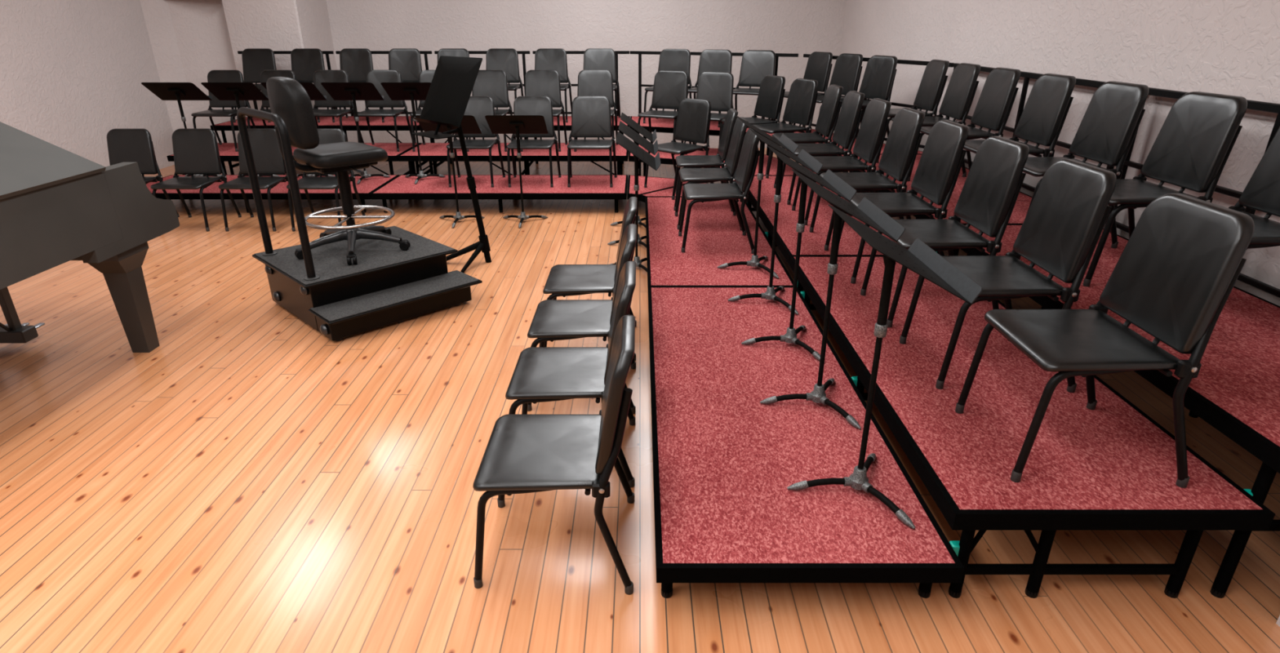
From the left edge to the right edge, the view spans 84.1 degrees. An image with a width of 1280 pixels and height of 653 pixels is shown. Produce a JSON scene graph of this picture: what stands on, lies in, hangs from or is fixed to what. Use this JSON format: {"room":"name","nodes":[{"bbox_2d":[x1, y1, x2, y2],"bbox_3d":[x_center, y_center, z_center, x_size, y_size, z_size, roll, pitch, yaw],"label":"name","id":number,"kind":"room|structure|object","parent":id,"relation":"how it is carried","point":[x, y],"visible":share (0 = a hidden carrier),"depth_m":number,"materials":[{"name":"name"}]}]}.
{"room":"music room","nodes":[
{"label":"music room","id":0,"kind":"room"},
{"bbox_2d":[0,0,174,168],"bbox_3d":[-6.120,-1.178,2.716,0.200,3.400,13.120,0,23,0],"label":"wall","id":1,"kind":"structure","parent":0,"point":[73,73],"depth_m":7.65,"materials":[{"name":"paint"}]},
{"bbox_2d":[139,0,239,142],"bbox_3d":[-5.730,-3.985,9.281,1.140,3.400,1.400,0,23,0],"label":"wall","id":2,"kind":"structure","parent":0,"point":[189,39],"depth_m":8.96,"materials":[{"name":"paint"}]},
{"bbox_2d":[326,0,846,147],"bbox_3d":[-1.610,-4.221,9.832,9.020,3.400,0.200,0,23,0],"label":"wall","id":3,"kind":"structure","parent":0,"point":[800,27],"depth_m":9.80,"materials":[{"name":"paint"}]},
{"bbox_2d":[221,0,348,142],"bbox_3d":[-4.720,-3.997,9.308,0.920,3.400,0.980,0,23,0],"label":"wall","id":4,"kind":"structure","parent":3,"relation":"attached to","point":[273,24],"depth_m":8.93,"materials":[{"name":"paint"}]},
{"bbox_2d":[0,147,1279,652],"bbox_3d":[-1.610,0.219,3.900,9.420,0.100,14.800,0,23,0],"label":"floor","id":5,"kind":"structure","parent":0,"point":[253,480],"depth_m":2.69,"materials":[{"name":"brown wood"}]},
{"bbox_2d":[0,121,179,352],"bbox_3d":[-3.390,-0.367,2.994,1.501,1.689,2.218,0,23,0],"label":"grand piano","id":6,"kind":"object","parent":5,"relation":"on","point":[59,206],"visible":1,"depth_m":3.43,"materials":[{"name":"wood"}]},
{"bbox_2d":[106,128,179,217],"bbox_3d":[-4.595,-1.310,6.315,0.498,0.812,0.523,0,23,0],"label":"chair","id":7,"kind":"object","parent":5,"relation":"on","point":[124,144],"visible":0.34,"depth_m":6.39,"materials":[{"name":"black leather"}]},
{"bbox_2d":[150,128,241,231],"bbox_3d":[-4.009,-1.310,6.315,0.498,0.812,0.523,0,23,0],"label":"chair","id":8,"kind":"object","parent":5,"relation":"on","point":[195,150],"visible":0.93,"depth_m":6.38,"materials":[{"name":"black plastic"}]},
{"bbox_2d":[218,128,288,231],"bbox_3d":[-3.423,-1.310,6.315,0.498,0.812,0.523,0,23,0],"label":"chair","id":9,"kind":"object","parent":5,"relation":"on","point":[268,159],"visible":0.77,"depth_m":6.38,"materials":[{"name":"black plastic"}]},
{"bbox_2d":[146,174,399,213],"bbox_3d":[-3.783,-1.350,7.191,2.434,0.198,0.905,0,23,0],"label":"stage riser","id":10,"kind":"object","parent":5,"relation":"on","point":[366,186],"visible":0.34,"depth_m":6.82,"materials":[{"name":"red carpet"}]},
{"bbox_2d":[141,82,222,176],"bbox_3d":[-4.560,-1.945,7.103,0.504,0.960,0.409,0,23,0],"label":"music stand","id":11,"kind":"object","parent":10,"relation":"on","point":[178,91],"visible":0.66,"depth_m":6.99,"materials":[{"name":"black metal"}]},
{"bbox_2d":[200,82,279,176],"bbox_3d":[-3.982,-1.945,7.103,0.504,0.960,0.409,0,23,0],"label":"music stand","id":12,"kind":"object","parent":10,"relation":"on","point":[237,91],"visible":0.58,"depth_m":6.99,"materials":[{"name":"black metal"}]},
{"bbox_2d":[261,82,334,177],"bbox_3d":[-3.405,-1.945,7.103,0.504,0.960,0.409,0,23,0],"label":"music stand","id":13,"kind":"object","parent":10,"relation":"on","point":[313,91],"visible":0.29,"depth_m":7.02,"materials":[{"name":"black metal"}]},
{"bbox_2d":[320,82,390,183],"bbox_3d":[-2.828,-1.945,7.103,0.504,0.960,0.409,0,23,0],"label":"music stand","id":14,"kind":"object","parent":10,"relation":"on","point":[353,91],"visible":0.9,"depth_m":7.01,"materials":[{"name":"black metal"}]},
{"bbox_2d":[166,142,421,174],"bbox_3d":[-3.783,-1.798,7.988,2.434,0.394,0.896,0,23,0],"label":"stage riser","id":15,"kind":"object","parent":5,"relation":"on","point":[227,150],"visible":0.14,"depth_m":7.81,"materials":[{"name":"red carpet"}]},
{"bbox_2d":[191,70,256,151],"bbox_3d":[-4.610,-2.382,7.821,0.498,0.812,0.523,0,23,0],"label":"chair","id":16,"kind":"object","parent":15,"relation":"on","point":[213,76],"visible":0.66,"depth_m":7.88,"materials":[{"name":"black plastic"}]},
{"bbox_2d":[247,70,296,128],"bbox_3d":[-4.022,-2.382,7.821,0.498,0.812,0.523,0,23,0],"label":"chair","id":17,"kind":"object","parent":15,"relation":"on","point":[265,75],"visible":0.24,"depth_m":7.87,"materials":[{"name":"black plastic"}]},
{"bbox_2d":[312,70,364,143],"bbox_3d":[-3.435,-2.382,7.821,0.498,0.812,0.523,0,23,0],"label":"chair","id":18,"kind":"object","parent":15,"relation":"on","point":[319,76],"visible":0.53,"depth_m":7.88,"materials":[{"name":"black plastic"}]},
{"bbox_2d":[355,70,415,151],"bbox_3d":[-2.848,-2.382,7.821,0.498,0.812,0.523,0,23,0],"label":"chair","id":19,"kind":"object","parent":15,"relation":"on","point":[376,77],"visible":0.8,"depth_m":7.88,"materials":[{"name":"black leather"}]},
{"bbox_2d":[209,115,436,174],"bbox_3d":[-3.783,-2.248,8.794,2.434,0.589,0.921,0,23,0],"label":"stage riser","id":20,"kind":"object","parent":5,"relation":"on","point":[348,123],"visible":0.25,"depth_m":8.41,"materials":[{"name":"red carpet"}]},
{"bbox_2d":[231,48,276,122],"bbox_3d":[-4.650,-2.917,8.577,0.498,0.812,0.523,0,23,0],"label":"chair","id":21,"kind":"object","parent":20,"relation":"on","point":[255,60],"visible":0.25,"depth_m":8.64,"materials":[{"name":"black plastic"}]},
{"bbox_2d":[290,48,338,122],"bbox_3d":[-4.056,-2.917,8.577,0.498,0.812,0.523,0,23,0],"label":"chair","id":22,"kind":"object","parent":20,"relation":"on","point":[305,62],"visible":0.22,"depth_m":8.65,"materials":[{"name":"black plastic"}]},
{"bbox_2d":[331,48,385,122],"bbox_3d":[-3.462,-2.917,8.577,0.498,0.812,0.523,0,23,0],"label":"chair","id":23,"kind":"object","parent":20,"relation":"on","point":[357,62],"visible":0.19,"depth_m":8.65,"materials":[{"name":"black plastic"}]},
{"bbox_2d":[381,48,422,122],"bbox_3d":[-2.868,-2.917,8.577,0.498,0.812,0.523,0,23,0],"label":"chair","id":24,"kind":"object","parent":20,"relation":"on","point":[407,61],"visible":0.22,"depth_m":8.65,"materials":[{"name":"black plastic"}]},
{"bbox_2d":[286,128,365,231],"bbox_3d":[-2.837,-1.310,6.315,0.498,0.812,0.523,0,23,0],"label":"chair","id":25,"kind":"object","parent":5,"relation":"on","point":[326,135],"visible":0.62,"depth_m":6.36,"materials":[{"name":"black plastic"}]},
{"bbox_2d":[236,106,482,341],"bbox_3d":[-1.737,-0.718,4.383,1.035,1.242,1.018,21,31,41],"label":"podium","id":26,"kind":"object","parent":5,"relation":"on","point":[388,284],"visible":1,"depth_m":4.30,"materials":[{"name":"black laminate"}]},
{"bbox_2d":[266,76,410,265],"bbox_3d":[-1.858,-0.985,4.369,0.678,1.064,0.678,-21,31,-41],"label":"stool","id":27,"kind":"object","parent":26,"relation":"on","point":[288,99],"visible":0.93,"depth_m":4.25,"materials":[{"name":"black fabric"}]},
{"bbox_2d":[266,76,319,149],"bbox_3d":[-2.013,-1.229,4.075,0.152,0.384,0.390,-21,31,-41],"label":"backrest","id":28,"kind":"object","parent":27,"relation":"on","point":[288,99],"depth_m":3.96,"materials":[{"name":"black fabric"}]},
{"bbox_2d":[293,141,387,168],"bbox_3d":[-1.827,-1.052,4.352,0.470,0.094,0.450,-21,31,-41],"label":"seat cushion","id":29,"kind":"object","parent":27,"relation":"on","point":[345,154],"depth_m":4.23,"materials":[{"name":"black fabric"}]},
{"bbox_2d":[415,115,484,228],"bbox_3d":[-1.669,-1.396,6.321,0.504,0.960,0.409,0,23,0],"label":"music stand","id":30,"kind":"object","parent":5,"relation":"on","point":[469,125],"visible":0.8,"depth_m":6.29,"materials":[{"name":"black metal"}]},
{"bbox_2d":[410,55,491,272],"bbox_3d":[-1.302,-1.118,5.028,0.537,1.478,0.439,21,31,41],"label":"stand","id":31,"kind":"object","parent":5,"relation":"on","point":[454,78],"visible":0.99,"depth_m":4.87,"materials":[{"name":"metal"}]},
{"bbox_2d":[411,130,457,138],"bbox_3d":[-1.405,-1.310,4.851,0.340,0.006,0.170,21,31,41],"label":"shelf","id":32,"kind":"object","parent":31,"relation":"attached to","point":[431,134],"depth_m":4.84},
{"bbox_2d":[370,174,627,213],"bbox_3d":[-1.343,-1.350,7.191,2.430,0.198,0.905,0,23,0],"label":"stage riser","id":33,"kind":"object","parent":5,"relation":"on","point":[534,186],"visible":0.94,"depth_m":6.95,"materials":[{"name":"red carpet"}]},
{"bbox_2d":[380,82,445,184],"bbox_3d":[-2.250,-1.945,7.103,0.504,0.960,0.409,0,23,0],"label":"music stand","id":34,"kind":"object","parent":33,"relation":"on","point":[412,91],"visible":0.86,"depth_m":7.01,"materials":[{"name":"black metal"}]},
{"bbox_2d":[446,96,505,187],"bbox_3d":[-1.660,-1.843,7.061,0.498,0.812,0.523,0,23,0],"label":"chair","id":35,"kind":"object","parent":33,"relation":"on","point":[478,107],"visible":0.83,"depth_m":7.12,"materials":[{"name":"black plastic"}]},
{"bbox_2d":[506,96,560,187],"bbox_3d":[-1.075,-1.843,7.061,0.498,0.812,0.523,0,23,0],"label":"chair","id":36,"kind":"object","parent":33,"relation":"on","point":[522,105],"visible":0.87,"depth_m":7.12,"materials":[{"name":"black plastic"}]},
{"bbox_2d":[567,96,617,187],"bbox_3d":[-0.490,-1.843,7.061,0.498,0.812,0.523,0,23,0],"label":"chair","id":37,"kind":"object","parent":33,"relation":"on","point":[591,117],"visible":1,"depth_m":7.13,"materials":[{"name":"black leather"}]},
{"bbox_2d":[397,142,628,174],"bbox_3d":[-1.343,-1.798,7.988,2.430,0.394,0.896,0,23,0],"label":"stage riser","id":38,"kind":"object","parent":5,"relation":"on","point":[428,152],"visible":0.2,"depth_m":7.57,"materials":[{"name":"red carpet"}]},
{"bbox_2d":[409,70,465,151],"bbox_3d":[-2.260,-2.382,7.821,0.498,0.812,0.523,0,23,0],"label":"chair","id":39,"kind":"object","parent":38,"relation":"on","point":[425,76],"visible":0.26,"depth_m":7.87,"materials":[{"name":"black plastic"}]},
{"bbox_2d":[466,70,515,151],"bbox_3d":[-1.673,-2.382,7.821,0.498,0.812,0.523,0,23,0],"label":"chair","id":40,"kind":"object","parent":38,"relation":"on","point":[493,84],"visible":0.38,"depth_m":7.89,"materials":[{"name":"black plastic"}]},
{"bbox_2d":[520,70,567,151],"bbox_3d":[-1.085,-2.382,7.821,0.498,0.812,0.523,0,23,0],"label":"chair","id":41,"kind":"object","parent":38,"relation":"on","point":[537,82],"visible":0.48,"depth_m":7.89,"materials":[{"name":"black plastic"}]},
{"bbox_2d":[573,70,618,151],"bbox_3d":[-0.497,-2.382,7.821,0.498,0.812,0.523,0,23,0],"label":"chair","id":42,"kind":"object","parent":38,"relation":"on","point":[590,82],"visible":0.44,"depth_m":7.89,"materials":[{"name":"black plastic"}]},
{"bbox_2d":[484,115,548,228],"bbox_3d":[-1.074,-1.396,6.321,0.504,0.960,0.409,0,23,0],"label":"music stand","id":43,"kind":"object","parent":5,"relation":"on","point":[498,124],"visible":1,"depth_m":6.24,"materials":[{"name":"black metal"}]},
{"bbox_2d":[422,115,630,174],"bbox_3d":[-1.343,-2.248,8.794,2.430,0.589,0.921,0,23,0],"label":"stage riser","id":44,"kind":"object","parent":5,"relation":"on","point":[568,125],"visible":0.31,"depth_m":8.49,"materials":[{"name":"red carpet"}]},
{"bbox_2d":[437,48,469,62],"bbox_3d":[-2.274,-2.917,8.577,0.498,0.812,0.523,0,23,0],"label":"chair","id":45,"kind":"object","parent":44,"relation":"on","point":[463,52],"visible":0.08,"depth_m":8.63,"materials":[{"name":"black plastic"}]},
{"bbox_2d":[485,48,523,98],"bbox_3d":[-1.680,-2.917,8.577,0.498,0.812,0.523,0,23,0],"label":"chair","id":46,"kind":"object","parent":44,"relation":"on","point":[506,60],"visible":0.52,"depth_m":8.64,"materials":[{"name":"black plastic"}]},
{"bbox_2d":[534,48,572,122],"bbox_3d":[-1.086,-2.917,8.577,0.498,0.812,0.523,0,23,0],"label":"chair","id":47,"kind":"object","parent":44,"relation":"on","point":[545,59],"visible":0.47,"depth_m":8.64,"materials":[{"name":"black plastic"}]},
{"bbox_2d":[583,48,620,117],"bbox_3d":[-0.492,-2.917,8.577,0.498,0.812,0.523,0,23,0],"label":"chair","id":48,"kind":"object","parent":44,"relation":"on","point":[594,59],"visible":0.56,"depth_m":8.64,"materials":[{"name":"black plastic"}]},
{"bbox_2d":[472,315,635,595],"bbox_3d":[-0.277,0.389,2.341,0.523,0.812,0.498,0,23,0],"label":"chair","id":49,"kind":"object","parent":5,"relation":"on","point":[523,454],"visible":1,"depth_m":2.23,"materials":[{"name":"black plastic"}]},
{"bbox_2d":[505,261,635,487],"bbox_3d":[-0.277,0.165,2.866,0.523,0.812,0.498,0,23,0],"label":"chair","id":50,"kind":"object","parent":5,"relation":"on","point":[540,374],"visible":0.66,"depth_m":2.79,"materials":[{"name":"black plastic"}]},
{"bbox_2d":[527,223,636,414],"bbox_3d":[-0.277,-0.060,3.392,0.523,0.812,0.498,0,23,0],"label":"chair","id":51,"kind":"object","parent":5,"relation":"on","point":[553,320],"visible":0.54,"depth_m":3.32,"materials":[{"name":"black leather"}]},
{"bbox_2d":[542,196,636,360],"bbox_3d":[-0.277,-0.284,3.917,0.523,0.812,0.498,0,23,0],"label":"chair","id":52,"kind":"object","parent":5,"relation":"on","point":[563,280],"visible":0.56,"depth_m":3.84,"materials":[{"name":"black plastic"}]},
{"bbox_2d":[607,120,658,248],"bbox_3d":[-0.064,-1.117,5.667,0.409,0.960,0.504,0,23,0],"label":"music stand","id":53,"kind":"object","parent":5,"relation":"on","point":[636,137],"visible":0.72,"depth_m":5.57,"materials":[{"name":"black metal"}]},
{"bbox_2d":[610,112,657,227],"bbox_3d":[-0.064,-1.355,6.225,0.409,0.960,0.504,0,23,0],"label":"music stand","id":54,"kind":"object","parent":5,"relation":"on","point":[637,128],"visible":0.61,"depth_m":6.11,"materials":[{"name":"black metal"}]},
{"bbox_2d":[609,131,660,272],"bbox_3d":[-0.064,-0.878,5.110,0.409,0.960,0.504,0,23,0],"label":"music stand","id":55,"kind":"object","parent":5,"relation":"on","point":[637,152],"visible":0.84,"depth_m":5.02,"materials":[{"name":"black metal"}]},
{"bbox_2d":[626,174,688,200],"bbox_3d":[0.254,-1.341,7.169,0.751,0.198,0.953,0,23,0],"label":"stage riser","id":56,"kind":"object","parent":5,"relation":"on","point":[654,184],"visible":0.49,"depth_m":7.09,"materials":[{"name":"red carpet"}]},
{"bbox_2d":[644,97,713,194],"bbox_3d":[0.377,-1.751,6.845,0.498,0.812,0.523,21,31,41],"label":"chair","id":57,"kind":"object","parent":56,"relation":"on","point":[694,115],"visible":0.85,"depth_m":6.84,"materials":[{"name":"black plastic"}]},
{"bbox_2d":[628,144,718,175],"bbox_3d":[0.402,-1.712,7.788,1.478,0.394,0.827,9,25,21],"label":"stage riser","id":58,"kind":"object","parent":5,"relation":"on","point":[665,157],"visible":0.08,"depth_m":7.57,"materials":[{"name":"red carpet"}]},
{"bbox_2d":[637,70,691,154],"bbox_3d":[0.259,-2.326,7.690,0.498,0.812,0.523,9,25,21],"label":"chair","id":59,"kind":"object","parent":58,"relation":"on","point":[670,88],"visible":0.68,"depth_m":7.75,"materials":[{"name":"black leather"}]},
{"bbox_2d":[680,71,733,154],"bbox_3d":[0.727,-2.250,7.513,0.498,0.812,0.523,9,25,21],"label":"chair","id":60,"kind":"object","parent":58,"relation":"on","point":[717,87],"visible":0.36,"depth_m":7.56,"materials":[{"name":"black plastic"}]},
{"bbox_2d":[629,115,749,176],"bbox_3d":[0.665,-2.108,8.467,2.107,0.589,0.839,10,25,22],"label":"stage riser","id":61,"kind":"object","parent":5,"relation":"on","point":[660,125],"visible":0.28,"depth_m":8.27,"materials":[{"name":"red carpet"}]},
{"bbox_2d":[643,48,692,123],"bbox_3d":[0.337,-2.848,8.416,0.498,0.812,0.523,9,25,21],"label":"chair","id":62,"kind":"object","parent":61,"relation":"on","point":[670,60],"visible":0.36,"depth_m":8.46,"materials":[{"name":"black leather"}]},
{"bbox_2d":[687,48,733,127],"bbox_3d":[0.806,-2.772,8.238,0.498,0.812,0.523,9,25,21],"label":"chair","id":63,"kind":"object","parent":61,"relation":"on","point":[710,60],"visible":0.41,"depth_m":8.29,"materials":[{"name":"black plastic"}]},
{"bbox_2d":[630,50,798,120],"bbox_3d":[0.837,-2.853,8.612,2.098,0.888,0.030,10,25,22],"label":"rail","id":64,"kind":"object","parent":61,"relation":"attached to","point":[639,52],"visible":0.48,"depth_m":8.73,"materials":[{"name":"black metal"}]},
{"bbox_2d":[733,49,776,120],"bbox_3d":[1.276,-2.696,8.060,0.498,0.812,0.523,9,25,21],"label":"chair","id":65,"kind":"object","parent":61,"relation":"on","point":[756,64],"visible":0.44,"depth_m":8.12,"materials":[{"name":"black plastic"}]},
{"bbox_2d":[644,196,793,288],"bbox_3d":[0.506,-0.637,5.522,0.914,0.198,2.446,0,23,0],"label":"stage riser","id":66,"kind":"object","parent":5,"relation":"on","point":[715,238],"visible":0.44,"depth_m":5.07,"materials":[{"name":"red carpet"}]},
{"bbox_2d":[671,108,737,211],"bbox_3d":[0.553,-1.456,6.155,0.523,0.812,0.498,0,23,0],"label":"chair","id":67,"kind":"object","parent":66,"relation":"on","point":[685,161],"visible":0.8,"depth_m":6.04,"materials":[{"name":"black plastic"}]},
{"bbox_2d":[675,116,748,230],"bbox_3d":[0.553,-1.218,5.598,0.523,0.812,0.498,0,23,0],"label":"chair","id":68,"kind":"object","parent":66,"relation":"on","point":[693,175],"visible":0.81,"depth_m":5.49,"materials":[{"name":"black plastic"}]},
{"bbox_2d":[678,128,759,253],"bbox_3d":[0.553,-0.980,5.041,0.523,0.812,0.498,0,23,0],"label":"chair","id":69,"kind":"object","parent":66,"relation":"on","point":[749,155],"visible":0.96,"depth_m":4.92,"materials":[{"name":"black plastic"}]},
{"bbox_2d":[717,115,798,278],"bbox_3d":[0.715,-0.819,4.486,0.414,0.946,0.504,0,23,0],"label":"music stand","id":70,"kind":"object","parent":66,"relation":"on","point":[784,141],"visible":0.93,"depth_m":4.47,"materials":[{"name":"black metal"}]},
{"bbox_2d":[702,154,816,194],"bbox_3d":[1.142,-1.416,7.095,0.844,0.394,1.485,-9,25,-21],"label":"stage riser","id":71,"kind":"object","parent":5,"relation":"on","point":[773,169],"visible":0.02,"depth_m":6.88,"materials":[{"name":"red carpet"}]},
{"bbox_2d":[717,75,785,163],"bbox_3d":[1.115,-2.069,7.088,0.523,0.812,0.498,-9,25,-20],"label":"chair","id":72,"kind":"object","parent":71,"relation":"on","point":[770,99],"visible":0.58,"depth_m":7.03,"materials":[{"name":"black plastic"}]},
{"bbox_2d":[748,78,817,173],"bbox_3d":[1.325,-1.887,6.662,0.523,0.812,0.498,-9,25,-20],"label":"chair","id":73,"kind":"object","parent":71,"relation":"on","point":[801,103],"visible":0.77,"depth_m":6.58,"materials":[{"name":"black leather"}]},
{"bbox_2d":[648,286,964,598],"bbox_3d":[0.506,0.326,3.269,0.914,0.198,2.446,0,23,0],"label":"stage riser","id":74,"kind":"object","parent":5,"relation":"on","point":[726,460],"visible":0.92,"depth_m":2.61,"materials":[{"name":"red carpet"}]},
{"bbox_2d":[727,128,822,314],"bbox_3d":[0.715,-0.582,3.932,0.414,0.946,0.504,0,23,0],"label":"music stand","id":75,"kind":"object","parent":74,"relation":"on","point":[804,158],"visible":0.95,"depth_m":3.90,"materials":[{"name":"black metal"}]},
{"bbox_2d":[741,145,856,360],"bbox_3d":[0.715,-0.344,3.377,0.414,0.946,0.504,0,23,0],"label":"music stand","id":76,"kind":"object","parent":74,"relation":"on","point":[829,180],"visible":0.98,"depth_m":3.34,"materials":[{"name":"black metal"}]},
{"bbox_2d":[760,168,905,429],"bbox_3d":[0.715,-0.107,2.823,0.414,0.946,0.504,0,23,0],"label":"music stand","id":77,"kind":"object","parent":74,"relation":"on","point":[866,211],"visible":0.99,"depth_m":2.77,"materials":[{"name":"black metal"}]},
{"bbox_2d":[786,204,982,528],"bbox_3d":[0.715,0.130,2.269,0.414,0.946,0.504,0,23,0],"label":"music stand","id":78,"kind":"object","parent":74,"relation":"on","point":[920,258],"visible":1,"depth_m":2.20,"materials":[{"name":"black metal"}]},
{"bbox_2d":[746,175,936,292],"bbox_3d":[1.360,-0.727,5.484,0.914,0.394,2.446,0,23,0],"label":"stage riser","id":79,"kind":"object","parent":5,"relation":"on","point":[812,244],"visible":0.3,"depth_m":4.97,"materials":[{"name":"red carpet"}]},
{"bbox_2d":[765,84,843,188],"bbox_3d":[1.399,-1.634,6.071,0.523,0.812,0.498,0,23,0],"label":"chair","id":80,"kind":"object","parent":79,"relation":"on","point":[831,105],"visible":0.74,"depth_m":5.94,"materials":[{"name":"black leather"}]},
{"bbox_2d":[780,90,864,204],"bbox_3d":[1.399,-1.398,5.520,0.523,0.812,0.498,0,23,0],"label":"chair","id":81,"kind":"object","parent":79,"relation":"on","point":[849,119],"visible":0.64,"depth_m":5.39,"materials":[{"name":"black plastic"}]},
{"bbox_2d":[791,97,891,225],"bbox_3d":[1.399,-1.163,4.968,0.523,0.812,0.498,0,23,0],"label":"chair","id":82,"kind":"object","parent":79,"relation":"on","point":[873,127],"visible":0.81,"depth_m":4.84,"materials":[{"name":"black plastic"}]},
{"bbox_2d":[808,107,924,250],"bbox_3d":[1.399,-0.927,4.416,0.523,0.812,0.498,0,23,0],"label":"chair","id":83,"kind":"object","parent":79,"relation":"on","point":[904,140],"visible":0.77,"depth_m":4.29,"materials":[{"name":"black leather"}]},
{"bbox_2d":[766,125,923,155],"bbox_3d":[1.867,-1.626,7.339,0.835,0.589,2.191,-10,25,-22],"label":"stage riser","id":84,"kind":"object","parent":5,"relation":"on","point":[812,130],"visible":0.02,"depth_m":7.04,"materials":[{"name":"red carpet"}]},
{"bbox_2d":[768,51,832,127],"bbox_3d":[1.734,-2.534,7.681,0.523,0.812,0.498,-9,25,-20],"label":"chair","id":85,"kind":"object","parent":84,"relation":"on","point":[819,65],"visible":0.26,"depth_m":7.59,"materials":[{"name":"black plastic"}]},
{"bbox_2d":[791,53,862,138],"bbox_3d":[1.917,-2.349,7.248,0.523,0.812,0.498,-9,25,-20],"label":"chair","id":86,"kind":"object","parent":84,"relation":"on","point":[847,69],"visible":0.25,"depth_m":7.18,"materials":[{"name":"black plastic"}]},
{"bbox_2d":[821,54,897,149],"bbox_3d":[2.101,-2.163,6.814,0.523,0.812,0.498,-9,25,-20],"label":"chair","id":87,"kind":"object","parent":84,"relation":"on","point":[877,81],"visible":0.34,"depth_m":6.76,"materials":[{"name":"black plastic"}]},
{"bbox_2d":[803,53,954,148],"bbox_3d":[2.288,-2.275,7.258,0.028,0.888,2.167,-10,25,-22],"label":"rail","id":88,"kind":"object","parent":84,"relation":"attached to","point":[834,57],"visible":0.21,"depth_m":6.72,"materials":[{"name":"black metal"}]},
{"bbox_2d":[835,154,1045,309],"bbox_3d":[2.237,-0.817,5.445,0.914,0.589,2.446,0,23,0],"label":"stage riser","id":89,"kind":"object","parent":5,"relation":"on","point":[1022,204],"visible":0.1,"depth_m":4.79,"materials":[{"name":"red carpet"}]},
{"bbox_2d":[876,59,949,163],"bbox_3d":[2.271,-1.854,6.091,0.523,0.812,0.498,0,23,0],"label":"chair","id":90,"kind":"object","parent":89,"relation":"on","point":[934,79],"visible":0.52,"depth_m":5.94,"materials":[{"name":"black plastic"}]},
{"bbox_2d":[891,62,980,177],"bbox_3d":[2.271,-1.626,5.558,0.523,0.812,0.498,0,23,0],"label":"chair","id":91,"kind":"object","parent":89,"relation":"on","point":[958,97],"visible":0.52,"depth_m":5.43,"materials":[{"name":"black plastic"}]},
{"bbox_2d":[907,66,1020,181],"bbox_3d":[2.271,-1.391,5.006,0.523,0.812,0.498,0,23,0],"label":"chair","id":92,"kind":"object","parent":89,"relation":"on","point":[997,98],"visible":0.59,"depth_m":4.88,"materials":[{"name":"black plastic"}]},
{"bbox_2d":[963,73,1075,156],"bbox_3d":[2.271,-1.135,4.409,0.523,0.812,0.498,0,23,0],"label":"chair","id":93,"kind":"object","parent":89,"relation":"on","point":[1042,120],"visible":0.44,"depth_m":4.28,"materials":[{"name":"black leather"}]},
{"bbox_2d":[945,62,1114,192],"bbox_3d":[2.730,-1.393,5.197,0.028,0.888,2.440,0,23,0],"label":"rail","id":94,"kind":"object","parent":89,"relation":"attached to","point":[1027,75],"visible":0.27,"depth_m":5.01,"materials":[{"name":"black metal"}]},
{"bbox_2d":[789,256,1275,598],"bbox_3d":[1.360,0.236,3.231,0.914,0.394,2.446,0,23,0],"label":"stage riser","id":95,"kind":"object","parent":5,"relation":"on","point":[1111,466],"visible":0.77,"depth_m":2.36,"materials":[{"name":"red carpet"}]},
{"bbox_2d":[839,120,968,283],"bbox_3d":[1.399,-0.691,3.865,0.523,0.812,0.498,0,23,0],"label":"chair","id":96,"kind":"object","parent":95,"relation":"on","point":[942,157],"visible":0.77,"depth_m":3.74,"materials":[{"name":"black plastic"}]},
{"bbox_2d":[860,136,1029,328],"bbox_3d":[1.399,-0.455,3.313,0.523,0.812,0.498,0,23,0],"label":"chair","id":97,"kind":"object","parent":95,"relation":"on","point":[988,197],"visible":0.78,"depth_m":3.20,"materials":[{"name":"black plastic"}]},
{"bbox_2d":[899,159,1116,392],"bbox_3d":[1.399,-0.219,2.761,0.523,0.812,0.498,0,23,0],"label":"chair","id":98,"kind":"object","parent":95,"relation":"on","point":[1060,233],"visible":0.82,"depth_m":2.65,"materials":[{"name":"black plastic"}]},
{"bbox_2d":[955,193,1254,488],"bbox_3d":[1.399,0.017,2.209,0.523,0.812,0.498,0,23,0],"label":"chair","id":99,"kind":"object","parent":95,"relation":"on","point":[1179,267],"visible":1,"depth_m":2.10,"materials":[{"name":"black plastic"}]},
{"bbox_2d":[952,224,1279,598],"bbox_3d":[2.237,0.147,3.193,0.914,0.589,2.446,0,23,0],"label":"stage riser","id":100,"kind":"object","parent":5,"relation":"on","point":[1235,390],"visible":0.29,"depth_m":2.42,"materials":[{"name":"red carpet"}]},
{"bbox_2d":[1022,80,1149,248],"bbox_3d":[2.271,-0.883,3.820,0.523,0.812,0.498,0,23,0],"label":"chair","id":101,"kind":"object","parent":100,"relation":"on","point":[1105,134],"visible":0.66,"depth_m":3.70,"materials":[{"name":"black plastic"}]},
{"bbox_2d":[1082,91,1247,286],"bbox_3d":[2.271,-0.640,3.250,0.523,0.812,0.498,0,23,0],"label":"chair","id":102,"kind":"object","parent":100,"relation":"on","point":[1191,150],"visible":0.64,"depth_m":3.13,"materials":[{"name":"black plastic"}]},
{"bbox_2d":[1104,87,1279,297],"bbox_3d":[2.730,-0.431,2.945,0.028,0.888,2.422,0,23,0],"label":"rail","id":103,"kind":"object","parent":100,"relation":"attached to","point":[1251,104],"visible":0.23,"depth_m":3.21,"materials":[{"name":"black metal"}]},
{"bbox_2d":[1228,126,1279,249],"bbox_3d":[2.271,-0.400,2.689,0.523,0.812,0.498,0,23,0],"label":"chair","id":104,"kind":"object","parent":100,"relation":"on","point":[1261,193],"visible":0.31,"depth_m":2.73,"materials":[{"name":"black plastic"}]},
{"bbox_2d":[833,0,1279,306],"bbox_3d":[2.900,-2.418,5.617,0.200,3.400,9.170,0,23,0],"label":"wall","id":105,"kind":"structure","parent":0,"point":[1231,47],"depth_m":4.18,"materials":[{"name":"paint"}]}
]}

